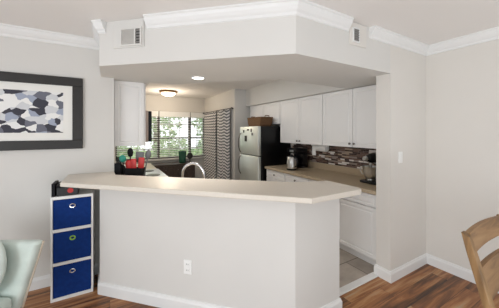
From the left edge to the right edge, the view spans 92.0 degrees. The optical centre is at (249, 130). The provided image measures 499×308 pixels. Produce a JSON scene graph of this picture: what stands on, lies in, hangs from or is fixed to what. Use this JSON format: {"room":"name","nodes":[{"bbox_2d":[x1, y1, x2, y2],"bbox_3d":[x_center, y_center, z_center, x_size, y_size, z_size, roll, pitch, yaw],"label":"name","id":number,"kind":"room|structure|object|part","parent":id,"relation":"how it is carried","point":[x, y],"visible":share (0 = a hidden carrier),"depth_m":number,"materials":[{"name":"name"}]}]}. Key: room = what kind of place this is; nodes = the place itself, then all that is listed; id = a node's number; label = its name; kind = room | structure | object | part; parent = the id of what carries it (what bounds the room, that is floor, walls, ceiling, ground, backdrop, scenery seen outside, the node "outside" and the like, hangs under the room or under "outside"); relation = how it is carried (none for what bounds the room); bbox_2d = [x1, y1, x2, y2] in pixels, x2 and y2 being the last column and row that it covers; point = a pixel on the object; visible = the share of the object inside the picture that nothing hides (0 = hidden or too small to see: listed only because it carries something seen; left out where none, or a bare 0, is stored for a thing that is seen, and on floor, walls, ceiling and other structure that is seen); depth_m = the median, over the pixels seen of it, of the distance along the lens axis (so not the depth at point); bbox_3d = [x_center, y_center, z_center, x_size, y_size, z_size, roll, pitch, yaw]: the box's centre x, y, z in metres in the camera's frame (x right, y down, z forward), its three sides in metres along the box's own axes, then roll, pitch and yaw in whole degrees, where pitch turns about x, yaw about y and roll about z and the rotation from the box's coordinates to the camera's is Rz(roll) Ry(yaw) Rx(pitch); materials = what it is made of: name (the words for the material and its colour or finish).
{"room":"living room","nodes":[
{"label":"living room","id":0,"kind":"room"},
{"bbox_2d":[0,36,113,277],"bbox_3d":[-2.612,0.270,1.954,2.640,2.415,0.100,0,0,-30],"label":"wall","id":1,"kind":"structure","parent":0,"point":[27,177],"depth_m":2.29,"materials":[{"name":"paint"}]},
{"bbox_2d":[0,71,82,150],"bbox_3d":[-2.203,-0.175,2.115,1.220,0.700,0.028,0,0,-30],"label":"framed print","id":2,"kind":"object","parent":1,"relation":"attached to","point":[38,112],"visible":1,"depth_m":2.25},
{"bbox_2d":[0,89,62,132],"bbox_3d":[-2.202,-0.177,2.116,0.902,0.388,0.001,0,0,-30],"label":"artwork","id":3,"kind":"object","parent":2,"relation":"attached to","point":[21,110],"depth_m":2.22},
{"bbox_2d":[0,23,98,49],"bbox_3d":[-2.624,-0.889,1.855,2.520,0.098,0.058,0,0,-30],"label":"trim","id":4,"kind":"structure","parent":1,"relation":"attached to","point":[6,30],"depth_m":2.27,"materials":[{"name":"white paint"}]},
{"bbox_2d":[29,263,99,290],"bbox_3d":[-2.635,1.423,1.873,2.520,0.108,0.016,0,0,-30],"label":"baseboard","id":5,"kind":"structure","parent":1,"relation":"attached to","point":[40,282],"depth_m":2.26,"materials":[{"name":"white paint"}]},
{"bbox_2d":[91,19,105,45],"bbox_3d":[-1.406,-0.889,2.260,0.110,0.098,0.580,0,0,-30],"label":"trim","id":6,"kind":"structure","parent":1,"relation":"attached to","point":[98,25],"depth_m":2.06,"materials":[{"name":"white paint"}]},
{"bbox_2d":[114,95,204,177],"bbox_3d":[-2.401,0.270,6.474,2.460,2.415,0.150,0,0,-30],"label":"wall","id":7,"kind":"structure","parent":0,"point":[153,102],"depth_m":6.62,"materials":[{"name":"paint"}]},
{"bbox_2d":[115,111,203,162],"bbox_3d":[-2.311,0.122,6.480,2.300,1.310,0.190,0,0,-30],"label":"window","id":8,"kind":"structure","parent":7,"relation":"in","point":[158,118],"depth_m":6.59,"materials":[{"name":"brown metal"}]},
{"bbox_2d":[116,111,157,158],"bbox_3d":[-2.851,0.089,6.161,0.982,1.235,0.060,0,0,-30],"label":"window blind","id":9,"kind":"object","parent":8,"relation":"attached to","point":[154,113],"visible":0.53,"depth_m":6.31,"materials":[{"name":"white plastic"}]},
{"bbox_3d":[-2.542,0.157,6.312,0.004,1.070,0.002,0,0,-30],"label":"cord","id":10,"kind":"part","parent":9,"relation":"part of","materials":[{"name":"white fabric"}]},
{"bbox_3d":[-2.886,0.102,6.221,1.006,1.270,0.060,0,0,-30],"label":"frame","id":11,"kind":"part","parent":8,"relation":"part of","materials":[{"name":"brown metal"}]},
{"bbox_3d":[-2.301,0.757,6.451,2.290,0.040,0.130,0,0,-30],"label":"sill","id":12,"kind":"part","parent":8,"relation":"part of","materials":[{"name":"white paint"}]},
{"bbox_2d":[159,111,189,157],"bbox_3d":[-2.050,0.089,6.625,0.823,1.235,0.060,0,0,-30],"label":"window blind","id":13,"kind":"object","parent":8,"relation":"attached to","point":[185,115],"visible":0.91,"depth_m":6.60,"materials":[{"name":"white plastic"}]},
{"bbox_3d":[-2.085,0.102,6.686,0.847,1.270,0.060,0,0,-30],"label":"frame","id":14,"kind":"part","parent":8,"relation":"part of","materials":[{"name":"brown metal"}]},
{"bbox_2d":[190,112,203,155],"bbox_3d":[-1.499,0.089,6.945,0.403,1.235,0.060,0,0,-30],"label":"window blind","id":15,"kind":"object","parent":8,"relation":"attached to","point":[193,115],"visible":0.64,"depth_m":6.93,"materials":[{"name":"white plastic"}]},
{"bbox_3d":[-1.365,0.157,6.995,0.004,1.070,0.002,0,0,-30],"label":"cord","id":16,"kind":"part","parent":15,"relation":"part of","materials":[{"name":"white fabric"}]},
{"bbox_3d":[-1.534,0.102,7.005,0.427,1.270,0.060,0,0,-30],"label":"frame","id":17,"kind":"part","parent":8,"relation":"part of","materials":[{"name":"brown metal"}]},
{"bbox_2d":[100,190,338,307],"bbox_3d":[-0.433,0.973,2.116,2.348,1.008,0.406,0,0,12],"label":"wall","id":18,"kind":"structure","parent":0,"point":[243,253],"depth_m":1.91,"materials":[{"name":"paint"}]},
{"bbox_2d":[184,259,191,274],"bbox_3d":[-0.503,1.107,1.958,0.072,0.116,0.010,0,0,15],"label":"wall outlet","id":19,"kind":"object","parent":18,"relation":"attached to","point":[187,263],"visible":1,"depth_m":1.95,"materials":[{"name":"white plastic"}]},
{"bbox_2d":[60,171,360,203],"bbox_3d":[-0.485,0.449,2.045,2.688,0.038,0.609,0,0,13],"label":"countertop","id":20,"kind":"structure","parent":18,"relation":"on","point":[310,192],"depth_m":1.84,"materials":[{"name":"beige laminate"}]},
{"bbox_2d":[98,265,341,307],"bbox_3d":[-0.430,1.423,2.084,2.381,0.108,0.422,0,0,11],"label":"baseboard","id":21,"kind":"structure","parent":18,"relation":"attached to","point":[149,298],"depth_m":2.03,"materials":[{"name":"white paint"}]},
{"bbox_2d":[339,272,377,295],"bbox_3d":[0.983,1.471,2.292,0.740,0.012,0.070,0,0,-30],"label":"trim","id":22,"kind":"structure","parent":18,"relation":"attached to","point":[371,276],"depth_m":2.31,"materials":[{"name":"white paint"}]},
{"bbox_2d":[205,89,249,179],"bbox_3d":[-0.563,0.270,6.424,0.670,2.415,2.080,0,0,-30],"label":"wall","id":23,"kind":"structure","parent":0,"point":[235,98],"depth_m":5.46,"materials":[{"name":"paint"}]},
{"bbox_3d":[-0.840,-0.508,6.148,0.086,0.044,1.904,0,0,-30],"label":"curtain rod","id":24,"kind":"object","parent":23,"relation":"attached to","visible":0},
{"bbox_2d":[204,111,216,178],"bbox_3d":[-1.065,0.470,6.493,0.100,1.930,0.922,0,0,-30],"label":"curtain","id":25,"kind":"object","parent":24,"relation":"hanging from","point":[210,127],"visible":0.89,"depth_m":6.36,"materials":[{"name":"fabric"}]},
{"bbox_2d":[217,109,229,179],"bbox_3d":[-0.623,0.470,5.731,0.100,1.930,0.762,0,0,-30],"label":"curtain","id":26,"kind":"object","parent":24,"relation":"hanging from","point":[223,116],"visible":0.8,"depth_m":5.66,"materials":[{"name":"fabric"}]},
{"bbox_2d":[0,0,498,98],"bbox_3d":[-1.090,-0.998,2.449,5.770,0.120,8.530,0,0,-30],"label":"ceiling","id":27,"kind":"structure","parent":0,"point":[429,22],"depth_m":1.94,"materials":[{"name":"paint"}]},
{"bbox_2d":[159,90,176,96],"bbox_3d":[-1.904,-0.862,5.658,0.410,0.150,0.410,0,0,-30],"label":"flush ceiling light","id":28,"kind":"object","parent":27,"relation":"attached to","point":[168,93],"visible":1,"depth_m":5.54,"materials":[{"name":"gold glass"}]},
{"bbox_2d":[99,15,389,88],"bbox_3d":[-0.572,-0.750,2.977,4.788,0.375,2.158,0,0,19],"label":"soffit","id":29,"kind":"structure","parent":27,"relation":"attached to","point":[295,48],"depth_m":2.00,"materials":[{"name":"paint"}]},
{"bbox_2d":[113,20,143,48],"bbox_3d":[-1.017,-0.810,2.016,0.290,0.220,0.026,0,0,12],"label":"air vent","id":30,"kind":"object","parent":29,"relation":"attached to","point":[128,34],"visible":0.98,"depth_m":2.01,"materials":[{"name":"metal"}]},
{"bbox_3d":[-0.987,-0.785,2.004,0.200,0.150,0.014,0,0,12],"label":"frame","id":31,"kind":"part","parent":30,"relation":"part of","materials":[{"name":"paint"}]},
{"bbox_2d":[191,76,204,79],"bbox_3d":[-0.542,-0.558,2.541,0.150,0.007,0.150,0,0,-30],"label":"recessed light","id":32,"kind":"object","parent":29,"relation":"attached to","point":[192,77],"visible":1,"depth_m":2.51,"materials":[{"name":"white plastic"}]},
{"bbox_2d":[143,0,353,31],"bbox_3d":[0.006,-0.889,1.849,1.724,0.098,0.337,0,0,-2],"label":"trim","id":33,"kind":"structure","parent":29,"relation":"attached to","point":[306,9],"depth_m":1.83,"materials":[{"name":"white paint"}]},
{"bbox_2d":[349,22,365,47],"bbox_3d":[0.947,-0.835,2.090,0.225,0.193,0.023,0,0,-30],"label":"air vent","id":34,"kind":"object","parent":29,"relation":"attached to","point":[357,32],"visible":0.91,"depth_m":2.08,"materials":[{"name":"metal"}]},
{"bbox_3d":[0.917,-0.823,2.067,0.084,0.124,0.012,0,0,-30],"label":"frame","id":35,"kind":"part","parent":34,"relation":"part of","materials":[{"name":"white paint"}]},
{"bbox_2d":[246,80,347,106],"bbox_3d":[0.752,-0.748,4.435,0.390,0.380,2.680,0,0,-30],"label":"soffit","id":36,"kind":"object","parent":27,"relation":"attached to","point":[279,90],"visible":0.5,"depth_m":4.35,"materials":[{"name":"paint"}]},
{"bbox_2d":[23,248,498,307],"bbox_3d":[-1.190,1.537,2.622,5.770,0.120,8.130,0,0,-30],"label":"floor","id":37,"kind":"structure","parent":0,"point":[428,286],"depth_m":2.18,"materials":[{"name":"brown wood"}]},
{"bbox_2d":[0,240,44,307],"bbox_3d":[-1.800,1.125,1.439,0.686,0.705,0.598,0,0,0],"label":"accent chair","id":38,"kind":"object","parent":37,"relation":"on","point":[23,256],"visible":1,"depth_m":1.66,"materials":[{"name":"green fabric"}]},
{"bbox_2d":[0,241,6,284],"bbox_3d":[-1.800,0.889,1.579,0.399,0.458,0.130,0,0,3],"label":"round pillow","id":39,"kind":"object","parent":38,"relation":"on","point":[3,258],"visible":1,"depth_m":1.57,"materials":[{"name":"green fabric"}]},
{"bbox_3d":[-1.823,1.177,1.390,0.445,0.120,0.500,0,0,0],"label":"seat","id":40,"kind":"part","parent":38,"relation":"part of","materials":[{"name":"green fabric"}]},
{"bbox_3d":[-1.530,1.010,1.702,0.146,0.459,0.014,0,0,-9],"label":"edge trim","id":41,"kind":"part","parent":38,"relation":"part of","materials":[{"name":"fabric"}]},
{"bbox_2d":[50,188,94,302],"bbox_3d":[-1.645,1.024,2.265,0.307,0.905,0.290,0,0,-30],"label":"cube shelf","id":42,"kind":"object","parent":37,"relation":"on","point":[83,192],"visible":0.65,"depth_m":2.16,"materials":[{"name":"white plastic"}]},
{"bbox_3d":[-1.772,1.024,2.192,0.014,0.905,0.290,0,0,-30],"label":"panel","id":43,"kind":"part","parent":42,"relation":"part of","materials":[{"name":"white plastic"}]},
{"bbox_2d":[51,180,58,196],"bbox_3d":[-1.747,0.516,2.166,0.025,0.112,0.180,0,0,-30],"label":"notebook","id":44,"kind":"object","parent":42,"relation":"on","point":[53,185],"visible":0.86,"depth_m":2.09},
{"bbox_2d":[56,181,79,195],"bbox_3d":[-1.663,0.522,2.215,0.158,0.100,0.184,0,0,-32],"label":"storage box","id":45,"kind":"object","parent":42,"relation":"on","point":[61,191],"visible":0.67,"depth_m":2.13,"materials":[{"name":"black plastic"}]},
{"bbox_2d":[53,259,90,298],"bbox_3d":[-1.642,1.312,2.259,0.271,0.273,0.282,0,0,-30],"label":"storage bin","id":46,"kind":"object","parent":42,"relation":"on","point":[75,277],"visible":0.84,"depth_m":2.14,"materials":[{"name":"blue fabric"}]},
{"bbox_2d":[53,227,90,263],"bbox_3d":[-1.642,1.016,2.259,0.271,0.260,0.282,0,0,-30],"label":"storage bin","id":47,"kind":"object","parent":42,"relation":"on","point":[73,244],"visible":0.84,"depth_m":2.14,"materials":[{"name":"blue fabric"}]},
{"bbox_2d":[53,196,90,229],"bbox_3d":[-1.642,0.729,2.259,0.271,0.254,0.282,0,0,-30],"label":"storage bin","id":48,"kind":"object","parent":42,"relation":"on","point":[72,212],"visible":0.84,"depth_m":2.14,"materials":[{"name":"blue fabric"}]},
{"bbox_3d":[-1.519,1.024,2.339,0.014,0.905,0.290,0,0,-30],"label":"panel","id":49,"kind":"part","parent":42,"relation":"part of","materials":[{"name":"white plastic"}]},
{"bbox_2d":[146,169,167,176],"bbox_3d":[-1.530,1.037,3.402,0.665,0.880,0.798,0,0,-30],"label":"range","id":50,"kind":"object","parent":37,"relation":"on","point":[149,172],"visible":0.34,"depth_m":3.43,"materials":[{"name":"white paint"}]},
{"bbox_2d":[152,161,194,177],"bbox_3d":[-2.054,1.159,6.235,1.240,0.635,0.471,0,0,-30],"label":"base cabinet","id":51,"kind":"object","parent":37,"relation":"on","point":[171,169],"visible":0.42,"depth_m":6.13,"materials":[{"name":"brown wood"}]},
{"bbox_3d":[-2.082,1.125,5.988,0.290,0.465,0.029,0,0,-30],"label":"door","id":52,"kind":"part","parent":51,"relation":"part of","materials":[{"name":"brown wood"}]},
{"bbox_3d":[-1.825,1.125,6.137,0.290,0.465,0.029,0,0,-30],"label":"door","id":53,"kind":"part","parent":51,"relation":"part of","materials":[{"name":"brown wood"}]},
{"bbox_2d":[178,151,185,162],"bbox_3d":[-1.774,0.687,6.370,0.204,0.310,0.202,0,0,-30],"label":"vase","id":54,"kind":"object","parent":51,"relation":"on","point":[182,154],"visible":0.98,"depth_m":6.29,"materials":[{"name":"green glass"}]},
{"bbox_3d":[-1.568,1.125,6.286,0.290,0.465,0.029,0,0,-30],"label":"door","id":55,"kind":"part","parent":51,"relation":"part of","materials":[{"name":"brown wood"}]},
{"bbox_2d":[187,153,192,162],"bbox_3d":[-1.601,0.715,6.470,0.133,0.255,0.110,0,0,8],"label":"mirror","id":56,"kind":"object","parent":51,"relation":"on","point":[189,155],"visible":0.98,"depth_m":6.45,"materials":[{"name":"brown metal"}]},
{"bbox_2d":[238,126,290,180],"bbox_3d":[0.270,0.695,4.798,0.820,1.565,0.710,0,0,-30],"label":"refrigerator","id":57,"kind":"object","parent":37,"relation":"on","point":[263,148],"visible":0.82,"depth_m":4.49,"materials":[{"name":"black metal"}]},
{"bbox_3d":[0.004,0.932,4.643,0.065,0.930,0.702,0,0,-30],"label":"fridge door","id":58,"kind":"part","parent":57,"relation":"part of","materials":[{"name":"metal"}]},
{"bbox_3d":[0.004,0.182,4.643,0.065,0.540,0.702,0,0,-30],"label":"freezer door","id":59,"kind":"part","parent":57,"relation":"part of","materials":[{"name":"metal"}]},
{"bbox_2d":[247,115,272,125],"bbox_3d":[0.202,-0.192,4.717,0.324,0.208,0.526,0,0,-30],"label":"wicker basket","id":60,"kind":"object","parent":57,"relation":"on","point":[253,121],"visible":0.98,"depth_m":4.53,"materials":[{"name":"brown wicker"}]},
{"bbox_2d":[267,169,284,181],"bbox_3d":[0.686,1.077,4.260,0.640,0.800,0.516,0,0,-30],"label":"drawer","id":61,"kind":"object","parent":37,"relation":"on","point":[272,175],"visible":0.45,"depth_m":4.10,"materials":[{"name":"white paint"}]},
{"bbox_3d":[0.444,1.101,4.119,0.020,0.548,0.512,0,0,-30],"label":"door","id":62,"kind":"part","parent":61,"relation":"part of","materials":[{"name":"white paint"}]},
{"bbox_2d":[285,173,308,181],"bbox_3d":[0.952,1.077,3.801,0.640,0.800,0.536,0,0,-30],"label":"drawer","id":63,"kind":"object","parent":37,"relation":"on","point":[288,178],"visible":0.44,"depth_m":3.69,"materials":[{"name":"white paint"}]},
{"bbox_2d":[339,192,375,264],"bbox_3d":[1.464,1.077,2.918,0.640,0.800,0.518,0,0,-30],"label":"base cabinet","id":64,"kind":"object","parent":37,"relation":"on","point":[357,213],"visible":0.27,"depth_m":2.73,"materials":[{"name":"white paint"}]},
{"bbox_2d":[265,161,375,194],"bbox_3d":[1.089,0.606,3.588,0.653,0.138,2.133,0,0,-30],"label":"countertop","id":65,"kind":"structure","parent":64,"relation":"on","point":[316,171],"depth_m":3.53,"materials":[{"name":"beige stone"}]},
{"bbox_2d":[286,154,297,170],"bbox_3d":[0.701,0.510,3.945,0.196,0.252,0.190,0,0,16],"label":"electric kettle","id":66,"kind":"object","parent":65,"relation":"on","point":[292,161],"visible":1,"depth_m":3.89,"materials":[{"name":"silver metal"}]},
{"bbox_2d":[287,147,307,167],"bbox_3d":[0.841,0.469,4.250,0.262,0.335,0.260,0,0,-30],"label":"coffee maker","id":67,"kind":"object","parent":65,"relation":"on","point":[301,154],"visible":0.71,"depth_m":4.18,"materials":[{"name":"black plastic"}]},
{"bbox_3d":[0.911,0.496,4.290,0.100,0.219,0.260,0,0,-30],"label":"water tank","id":68,"kind":"part","parent":67,"relation":"part of","materials":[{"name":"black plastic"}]},
{"bbox_2d":[360,152,375,184],"bbox_3d":[1.525,0.449,2.981,0.388,0.376,0.248,0,0,-30],"label":"stand mixer","id":69,"kind":"object","parent":65,"relation":"on","point":[369,171],"visible":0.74,"depth_m":2.89,"materials":[{"name":"black plastic"}]},
{"bbox_2d":[360,165,375,180],"bbox_3d":[1.470,0.517,2.957,0.192,0.172,0.234,0,0,-30],"label":"bowl","id":70,"kind":"object","parent":69,"relation":"on","point":[369,171],"depth_m":2.89,"materials":[{"name":"metal"}]},
{"bbox_3d":[1.222,0.751,2.777,0.020,0.135,0.514,0,0,-30],"label":"drawer","id":71,"kind":"part","parent":64,"relation":"part of","materials":[{"name":"white paint"}]},
{"bbox_2d":[461,214,498,307],"bbox_3d":[1.516,1.008,1.183,0.582,0.939,0.586,0,0,-30],"label":"dining chair","id":72,"kind":"object","parent":37,"relation":"on","point":[485,272],"visible":1,"depth_m":1.28,"materials":[{"name":"brown wood"}]},
{"bbox_3d":[1.385,0.588,1.410,0.494,0.098,0.060,0,0,-30],"label":"rail","id":73,"kind":"part","parent":72,"relation":"part of","materials":[{"name":"brown wood"}]},
{"bbox_3d":[1.411,0.784,1.364,0.494,0.145,0.073,0,0,-30],"label":"rail","id":74,"kind":"part","parent":72,"relation":"part of","materials":[{"name":"brown wood"}]},
{"bbox_3d":[-0.525,1.067,2.510,1.510,0.820,1.710,0,0,-30],"label":"base cabinet","id":75,"kind":"object","parent":37,"relation":"on","visible":0},
{"bbox_3d":[-0.506,0.637,2.510,1.558,0.039,1.760,0,0,-30],"label":"countertop","id":76,"kind":"structure","parent":75,"relation":"on","visible":0},
{"bbox_2d":[114,157,124,174],"bbox_3d":[-1.419,0.450,2.628,0.070,0.335,0.120,0,0,0],"label":"knife block","id":77,"kind":"object","parent":76,"relation":"on","point":[118,167],"visible":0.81,"depth_m":2.58,"materials":[{"name":"black plastic"}]},
{"bbox_2d":[123,167,145,175],"bbox_3d":[-1.261,0.509,2.644,0.200,0.215,0.100,0,0,0],"label":"utensil holder","id":78,"kind":"object","parent":76,"relation":"on","point":[137,171],"visible":0.25,"depth_m":2.59,"materials":[{"name":"black plastic"}]},
{"bbox_2d":[119,155,125,174],"bbox_3d":[-1.359,0.433,2.582,0.068,0.353,0.051,0,0,-21],"label":"ladle","id":79,"kind":"object","parent":78,"relation":"in","point":[122,158],"visible":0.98,"depth_m":2.57,"materials":[{"name":"teal plastic"}]},
{"bbox_2d":[125,160,130,167],"bbox_3d":[-1.319,0.462,2.624,0.068,0.294,0.024,0,0,0],"label":"spoon","id":80,"kind":"object","parent":78,"relation":"in","point":[128,163],"visible":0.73,"depth_m":2.62,"materials":[{"name":"red plastic"}]},
{"bbox_2d":[127,148,132,158],"bbox_3d":[-1.336,0.400,2.704,0.066,0.420,0.041,0,0,32],"label":"spoon","id":81,"kind":"object","parent":78,"relation":"in","point":[130,150],"visible":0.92,"depth_m":2.70,"materials":[{"name":"black plastic"}]},
{"bbox_2d":[130,159,136,167],"bbox_3d":[-1.265,0.456,2.624,0.068,0.306,0.014,0,0,0],"label":"spatula","id":82,"kind":"object","parent":78,"relation":"in","point":[133,161],"visible":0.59,"depth_m":2.62,"materials":[{"name":"red plastic"}]},
{"bbox_2d":[136,151,143,161],"bbox_3d":[-1.213,0.418,2.664,0.096,0.383,0.014,0,0,0],"label":"slotted turner","id":83,"kind":"object","parent":78,"relation":"in","point":[138,154],"visible":0.47,"depth_m":2.66,"materials":[{"name":"grey plastic"}]},
{"bbox_2d":[138,157,144,167],"bbox_3d":[-1.180,0.448,2.624,0.074,0.323,0.014,0,0,0],"label":"spatula","id":84,"kind":"object","parent":78,"relation":"in","point":[141,160],"visible":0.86,"depth_m":2.62,"materials":[{"name":"red plastic"}]},
{"bbox_2d":[144,150,150,175],"bbox_3d":[-1.128,0.408,2.634,0.110,0.405,0.024,0,0,0],"label":"spoon","id":85,"kind":"object","parent":78,"relation":"in","point":[148,152],"visible":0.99,"depth_m":2.63,"materials":[{"name":"grey metal"}]},
{"bbox_2d":[181,162,205,178],"bbox_3d":[-0.553,0.462,2.396,0.279,0.310,0.110,0,0,15],"label":"kitchen faucet","id":86,"kind":"object","parent":76,"relation":"on","point":[190,163],"visible":0.55,"depth_m":2.36,"materials":[{"name":"silver metal"}]},
{"bbox_3d":[-1.976,1.067,4.108,0.602,0.820,0.850,0,0,-30],"label":"base cabinet","id":87,"kind":"object","parent":37,"relation":"on","visible":0},
{"bbox_2d":[124,163,156,168],"bbox_3d":[-1.971,0.636,4.114,0.625,0.039,0.865,0,0,-30],"label":"countertop","id":88,"kind":"structure","parent":87,"relation":"on","point":[149,165],"depth_m":4.18,"materials":[{"name":"beige stone"}]},
{"bbox_2d":[272,39,498,269],"bbox_3d":[1.363,0.270,3.870,0.100,2.415,8.530,0,0,-30],"label":"wall","id":89,"kind":"structure","parent":0,"point":[462,84],"depth_m":2.44,"materials":[{"name":"paint"}]},
{"bbox_2d":[250,101,279,124],"bbox_3d":[0.419,-0.344,5.040,0.360,0.423,1.098,0,0,-30],"label":"upper cabinet","id":90,"kind":"object","parent":89,"relation":"attached to","point":[271,109],"visible":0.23,"depth_m":4.81,"materials":[{"name":"white paint"}]},
{"bbox_3d":[0.160,-0.344,5.207,0.020,0.417,0.542,0,0,-30],"label":"door","id":91,"kind":"part","parent":90,"relation":"part of","materials":[{"name":"white paint"}]},
{"bbox_3d":[0.436,-0.344,4.732,0.020,0.417,0.542,0,0,-30],"label":"door","id":92,"kind":"part","parent":90,"relation":"part of","materials":[{"name":"white paint"}]},
{"bbox_2d":[280,94,322,144],"bbox_3d":[0.958,-0.171,4.111,0.360,0.770,1.026,0,0,-30],"label":"upper cabinet","id":93,"kind":"object","parent":89,"relation":"attached to","point":[301,119],"visible":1,"depth_m":3.96,"materials":[{"name":"white paint"}]},
{"bbox_3d":[0.708,-0.171,4.263,0.020,0.764,0.506,0,0,-30],"label":"door","id":94,"kind":"part","parent":93,"relation":"part of","materials":[{"name":"white paint"}]},
{"bbox_3d":[0.965,-0.171,3.818,0.020,0.764,0.506,0,0,-30],"label":"door","id":95,"kind":"part","parent":93,"relation":"part of","materials":[{"name":"white paint"}]},
{"bbox_3d":[1.141,0.252,3.875,0.050,0.075,0.310,0,0,-30],"label":"paper towel holder","id":96,"kind":"object","parent":93,"relation":"attached to","visible":0},
{"bbox_2d":[312,145,328,154],"bbox_3d":[1.139,0.309,3.873,0.107,0.171,0.270,0,0,-30],"label":"paper towel roll","id":97,"kind":"object","parent":96,"relation":"hanging from","point":[315,148],"visible":0.85,"depth_m":3.85,"materials":[{"name":"white paper"}]},
{"bbox_2d":[292,143,375,168],"bbox_3d":[1.369,0.376,3.748,0.012,0.321,2.128,0,0,-30],"label":"backsplash","id":98,"kind":"structure","parent":89,"relation":"attached to","point":[351,157],"depth_m":3.69,"materials":[{"name":"tile"}]},
{"bbox_2d":[323,85,375,148],"bbox_3d":[1.475,-0.171,3.219,0.360,0.770,1.028,0,0,-30],"label":"upper cabinet","id":99,"kind":"object","parent":89,"relation":"attached to","point":[349,116],"visible":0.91,"depth_m":3.16,"materials":[{"name":"white paint"}]},
{"bbox_3d":[1.224,-0.171,3.371,0.020,0.764,0.507,0,0,-30],"label":"door","id":100,"kind":"part","parent":99,"relation":"part of","materials":[{"name":"white paint"}]},
{"bbox_3d":[1.483,-0.171,2.926,0.020,0.764,0.507,0,0,-30],"label":"door","id":101,"kind":"part","parent":99,"relation":"part of","materials":[{"name":"white paint"}]},
{"bbox_2d":[369,25,498,55],"bbox_3d":[2.272,-0.889,1.170,1.035,0.098,2.945,0,0,-30],"label":"trim","id":102,"kind":"structure","parent":89,"relation":"attached to","point":[377,33],"depth_m":2.37,"materials":[{"name":"white paint"}]},
{"bbox_2d":[374,253,498,293],"bbox_3d":[2.370,1.423,1.319,0.716,0.108,3.106,0,0,-30],"label":"baseboard","id":103,"kind":"structure","parent":89,"relation":"attached to","point":[403,270],"depth_m":2.46,"materials":[{"name":"white paint"}]},
{"bbox_2d":[376,45,425,270],"bbox_3d":[1.642,0.270,2.591,0.700,2.415,0.145,0,0,-30],"label":"wall","id":104,"kind":"structure","parent":0,"point":[401,93],"depth_m":2.46,"materials":[{"name":"paint"}]},
{"bbox_2d":[398,152,402,162],"bbox_3d":[1.530,0.267,2.436,0.072,0.116,0.010,0,0,-30],"label":"light switch","id":105,"kind":"object","parent":104,"relation":"attached to","point":[400,154],"visible":1,"depth_m":2.42,"materials":[{"name":"white plastic"}]},
{"bbox_3d":[-2.461,0.270,4.226,0.100,2.415,3.680,0,0,-30],"label":"wall","id":106,"kind":"structure","parent":0,"visible":0},
{"bbox_2d":[114,80,145,146],"bbox_3d":[-1.420,-0.195,2.855,0.323,0.733,0.255,0,0,-30],"label":"upper cabinet","id":107,"kind":"object","parent":106,"relation":"attached to","point":[129,97],"visible":0.98,"depth_m":2.74,"materials":[{"name":"white paint"}]},
{"bbox_3d":[-1.294,-0.195,2.940,0.020,0.727,0.230,0,0,-30],"label":"door","id":108,"kind":"part","parent":107,"relation":"part of","materials":[{"name":"white paint"}]},
{"bbox_2d":[146,111,151,141],"bbox_3d":[-1.618,-0.059,3.333,0.459,0.400,0.760,0,0,-30],"label":"microwave oven","id":109,"kind":"object","parent":106,"relation":"attached to","point":[148,113],"visible":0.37,"depth_m":3.09,"materials":[{"name":"metal"}]},
{"bbox_3d":[-1.422,-0.059,3.345,0.040,0.392,0.577,0,0,-30],"label":"door","id":110,"kind":"part","parent":109,"relation":"part of","materials":[{"name":"black glass"}]},
{"label":"outside","id":111,"kind":"structure","parent":0,"visible":0},
{"bbox_3d":[-4.759,1.727,14.192,22.000,0.100,14.670,0,0,-30],"label":"ground","id":112,"kind":"structure","parent":111,"visible":0},
{"bbox_2d":[117,146,142,157],"bbox_3d":[-4.659,0.927,8.747,1.782,1.507,1.478,0,0,-30],"label":"shrub","id":113,"kind":"object","parent":112,"relation":"on","point":[117,146],"visible":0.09,"depth_m":8.71,"materials":[{"name":"green plant"}]},
{"bbox_2d":[150,117,182,151],"bbox_3d":[-4.679,-0.532,11.858,3.049,4.422,2.617,0,0,-30],"label":"leafy tree","id":114,"kind":"object","parent":112,"relation":"on","point":[174,118],"visible":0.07,"depth_m":11.81,"materials":[{"name":"green plant"}]},
{"bbox_2d":[151,136,194,156],"bbox_3d":[-3.100,0.922,9.749,1.860,1.519,1.461,0,0,-30],"label":"shrub","id":115,"kind":"object","parent":112,"relation":"on","point":[172,140],"visible":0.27,"depth_m":9.54,"materials":[{"name":"green plant"}]},
{"bbox_2d":[191,118,201,136],"bbox_3d":[-2.071,-0.610,13.717,3.181,4.579,2.663,0,0,-30],"label":"leafy tree","id":116,"kind":"object","parent":112,"relation":"on","point":[198,118],"visible":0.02,"depth_m":13.33,"materials":[{"name":"green plant"}]},
{"bbox_2d":[194,139,201,154],"bbox_3d":[-1.625,0.874,10.956,1.806,1.677,1.431,0,0,-30],"label":"shrub","id":117,"kind":"object","parent":112,"relation":"on","point":[201,139],"visible":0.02,"depth_m":10.66,"materials":[{"name":"green plant"}]}
]}

